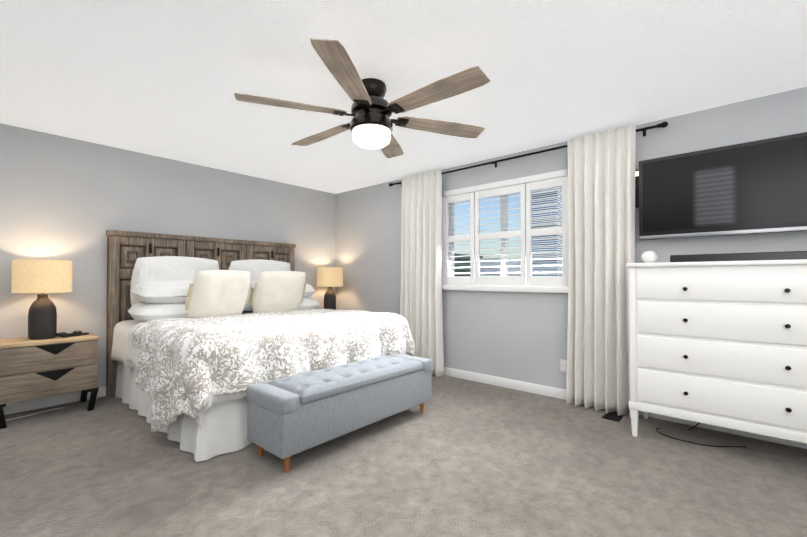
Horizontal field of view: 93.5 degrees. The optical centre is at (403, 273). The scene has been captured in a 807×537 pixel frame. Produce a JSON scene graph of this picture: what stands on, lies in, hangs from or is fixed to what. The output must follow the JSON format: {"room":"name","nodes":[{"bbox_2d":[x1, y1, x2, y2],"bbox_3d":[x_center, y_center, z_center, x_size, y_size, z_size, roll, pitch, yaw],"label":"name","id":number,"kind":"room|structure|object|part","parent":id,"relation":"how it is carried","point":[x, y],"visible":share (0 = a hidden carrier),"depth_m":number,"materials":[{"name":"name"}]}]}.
{"room":"bedroom","nodes":[
{"label":"bedroom","id":0,"kind":"room"},
{"bbox_2d":[0,123,335,386],"bbox_3d":[-3.062,-0.036,3.639,0.160,2.440,6.280,-1,-1,41],"label":"wall","id":1,"kind":"structure","parent":0,"point":[67,198],"depth_m":3.69,"materials":[{"name":"paint"}]},
{"bbox_2d":[2,386,105,414],"bbox_3d":[-2.991,1.136,3.572,0.018,0.095,5.910,-1,-1,41],"label":"baseboard","id":2,"kind":"structure","parent":1,"relation":"attached to","point":[44,402],"depth_m":3.36,"materials":[{"name":"white wood"}]},
{"bbox_2d":[0,375,806,536],"bbox_3d":[-0.581,1.222,1.465,6.740,0.120,6.280,-1,-1,41],"label":"floor","id":3,"kind":"structure","parent":0,"point":[458,457],"depth_m":2.17,"materials":[{"name":"carpet"}]},
{"bbox_2d":[0,330,99,428],"bbox_3d":[-3.008,0.840,3.205,0.438,0.690,0.624,-1,-1,41],"label":"nightstand","id":4,"kind":"object","parent":3,"relation":"on","point":[35,369],"depth_m":3.07,"materials":[{"name":"brown wood"}]},
{"bbox_2d":[11,259,71,339],"bbox_3d":[-3.027,0.211,3.188,0.370,0.654,0.370,-1,-1,41],"label":"lamp","id":5,"kind":"object","parent":4,"relation":"on","point":[42,276],"visible":0.98,"depth_m":3.10,"materials":[{"name":"beige fabric"}]},
{"bbox_3d":[-2.872,0.517,3.311,0.124,0.043,0.218,-1,-1,41],"label":"items on the nightstand","id":6,"kind":"part","parent":4,"relation":"part of","materials":[{"name":"black"}]},
{"bbox_2d":[5,372,100,420],"bbox_3d":[-3.115,1.043,3.269,0.197,0.328,0.824,-1,-1,41],"label":"cable","id":7,"kind":"object","parent":3,"relation":"on","point":[56,408],"visible":0.73,"depth_m":3.28,"materials":[{"name":"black plastic"}]},
{"bbox_2d":[106,230,414,461],"bbox_3d":[-1.378,0.380,3.741,2.216,1.610,2.188,-1,-1,41],"label":"bed","id":8,"kind":"object","parent":3,"relation":"on","point":[203,334],"visible":0.98,"depth_m":3.31,"materials":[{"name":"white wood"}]},
{"bbox_2d":[131,309,414,431],"bbox_3d":[-1.046,0.739,3.447,1.343,0.723,2.190,-1,-1,41],"label":"duvet","id":9,"kind":"object","parent":8,"relation":"on","point":[194,373],"depth_m":2.68,"materials":[{"name":"white fabric"}]},
{"bbox_2d":[247,353,431,471],"bbox_3d":[-0.378,0.938,2.837,0.436,0.471,1.438,-1,-1,41],"label":"bench","id":10,"kind":"object","parent":3,"relation":"on","point":[288,417],"visible":1,"depth_m":2.48,"materials":[{"name":"fabric"}]},
{"bbox_2d":[601,411,624,421],"bbox_3d":[1.751,1.174,3.161,0.130,0.010,0.260,-1,-1,41],"label":"floor vent","id":11,"kind":"object","parent":3,"relation":"in","point":[613,416],"visible":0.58,"depth_m":3.12,"materials":[{"name":"brown metal"}]},
{"bbox_2d":[656,423,745,447],"bbox_3d":[2.132,1.033,2.743,0.508,0.320,0.360,-1,-1,41],"label":"cable","id":12,"kind":"object","parent":3,"relation":"on","point":[697,443],"visible":0.73,"depth_m":2.63,"materials":[{"name":"black plastic"}]},
{"bbox_2d":[626,259,806,443],"bbox_3d":[2.233,0.546,2.570,1.170,1.252,0.569,-1,-1,41],"label":"dresser","id":13,"kind":"object","parent":3,"relation":"on","point":[720,343],"visible":1,"depth_m":2.41,"materials":[{"name":"white paint"}]},
{"bbox_2d":[642,251,656,262],"bbox_3d":[1.857,-0.126,2.870,0.100,0.097,0.100,-1,-1,41],"label":"speaker","id":14,"kind":"object","parent":13,"relation":"on","point":[649,256],"visible":0.85,"depth_m":2.84},
{"bbox_2d":[670,251,806,261],"bbox_3d":[2.309,-0.112,2.574,0.820,0.061,0.093,-1,-1,41],"label":"soundbar","id":15,"kind":"object","parent":13,"relation":"on","point":[790,255],"visible":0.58,"depth_m":2.55,"materials":[{"name":"black plastic"}]},
{"bbox_3d":[-1.076,0.885,5.424,0.438,0.645,0.609,-1,-1,41],"label":"nightstand","id":16,"kind":"object","parent":3,"relation":"on","visible":0},
{"bbox_2d":[317,267,342,309],"bbox_3d":[-1.053,0.235,5.440,0.370,0.654,0.370,-1,-1,41],"label":"lamp","id":17,"kind":"object","parent":16,"relation":"on","point":[329,277],"visible":0.85,"depth_m":5.31,"materials":[{"name":"beige fabric"}]},
{"bbox_2d":[0,0,806,193],"bbox_3d":[-0.581,-1.338,1.492,6.740,0.120,6.280,-1,-1,41],"label":"ceiling","id":18,"kind":"structure","parent":0,"point":[168,79],"depth_m":2.36,"materials":[{"name":"white paint"}]},
{"bbox_2d":[234,38,490,157],"bbox_3d":[-0.214,-1.063,2.549,1.682,0.407,1.535,-1,-1,41],"label":"fan","id":19,"kind":"object","parent":18,"relation":"hanging from","point":[370,125],"visible":1,"depth_m":2.41,"materials":[{"name":"brown wood"}]},
{"bbox_3d":[-0.654,-1.048,2.390,0.745,0.019,0.160,0,9,-20],"label":"blade","id":20,"kind":"part","parent":19,"relation":"part of","materials":[{"name":"brown wood"}]},
{"bbox_3d":[-0.572,-1.044,2.850,0.745,0.019,0.160,0,9,40],"label":"blade","id":21,"kind":"part","parent":19,"relation":"part of","materials":[{"name":"brown wood"}]},
{"bbox_3d":[-0.297,-1.052,2.088,0.160,0.019,0.745,10,1,10],"label":"blade","id":22,"kind":"part","parent":19,"relation":"part of","materials":[{"name":"brown wood"}]},
{"bbox_3d":[-0.132,-1.042,3.009,0.160,0.019,0.745,-10,-2,10],"label":"blade","id":23,"kind":"part","parent":19,"relation":"part of","materials":[{"name":"brown wood"}]},
{"bbox_3d":[0.143,-1.050,2.247,0.745,0.019,0.160,-1,-11,40],"label":"blade","id":24,"kind":"part","parent":19,"relation":"part of","materials":[{"name":"brown wood"}]},
{"bbox_3d":[0.226,-1.045,2.707,0.745,0.019,0.160,0,-11,-20],"label":"blade","id":25,"kind":"part","parent":19,"relation":"part of","materials":[{"name":"brown wood"}]},
{"bbox_2d":[335,86,806,389],"bbox_3d":[1.429,-0.035,3.786,6.420,2.440,0.160,-1,-1,41],"label":"wall","id":26,"kind":"structure","parent":0,"point":[520,336],"depth_m":3.90,"materials":[{"name":"paint"}]},
{"bbox_2d":[442,169,567,292],"bbox_3d":[1.049,-0.399,4.077,1.570,1.165,0.205,-1,-1,41],"label":"window","id":27,"kind":"structure","parent":26,"relation":"in","point":[534,178],"depth_m":4.10,"materials":[{"name":"white wood"}]},
{"bbox_2d":[444,176,566,286],"bbox_3d":[1.024,-0.397,4.047,1.402,1.042,0.061,-1,-1,41],"label":"window shutters","id":28,"kind":"object","parent":27,"relation":"attached to","point":[526,233],"visible":1,"depth_m":3.94,"materials":[{"name":"white paint"}]},
{"bbox_2d":[389,122,667,186],"bbox_3d":[0.973,-1.177,4.019,3.028,0.070,0.110,-1,-1,41],"label":"curtain rod","id":29,"kind":"object","parent":26,"relation":"attached to","point":[661,125],"visible":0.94,"depth_m":3.75,"materials":[{"name":"black metal"}]},
{"bbox_2d":[400,169,443,376],"bbox_3d":[0.206,-0.017,4.575,0.609,2.398,0.127,-1,-1,41],"label":"curtain","id":30,"kind":"object","parent":29,"relation":"hanging from","point":[421,309],"visible":0.88,"depth_m":4.52,"materials":[{"name":"fabric"}]},
{"bbox_2d":[566,124,639,417],"bbox_3d":[1.698,-0.031,3.274,0.548,2.398,0.126,-1,-1,41],"label":"curtain","id":31,"kind":"object","parent":29,"relation":"hanging from","point":[601,209],"visible":0.96,"depth_m":3.27,"materials":[{"name":"fabric"}]},
{"bbox_2d":[560,359,566,371],"bbox_3d":[1.517,0.866,3.588,0.070,0.115,0.007,-1,-1,41],"label":"electrical outlet plate","id":32,"kind":"object","parent":26,"relation":"attached to","point":[563,365],"visible":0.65,"depth_m":3.59,"materials":[{"name":"white plastic"}]},
{"bbox_2d":[444,367,806,448],"bbox_3d":[1.370,1.137,3.707,6.420,0.095,0.018,-1,-1,41],"label":"baseboard","id":33,"kind":"structure","parent":26,"relation":"attached to","point":[559,393],"depth_m":3.68,"materials":[{"name":"white wood"}]},
{"bbox_2d":[635,132,806,239],"bbox_3d":[2.359,-0.602,2.789,1.180,0.645,0.128,-1,-1,41],"label":"tv","id":34,"kind":"object","parent":26,"relation":"attached to","point":[756,187],"visible":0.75,"depth_m":2.73,"materials":[{"name":"black"}]},
{"label":"outside","id":35,"kind":"structure","parent":0,"visible":0},
{"bbox_2d":[454,187,561,275],"bbox_3d":[1.468,-10.109,62.548,160.000,44.200,84.000,-1,-1,41],"label":"buildings","id":36,"kind":"structure","parent":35,"point":[545,221],"depth_m":24.19}
]}

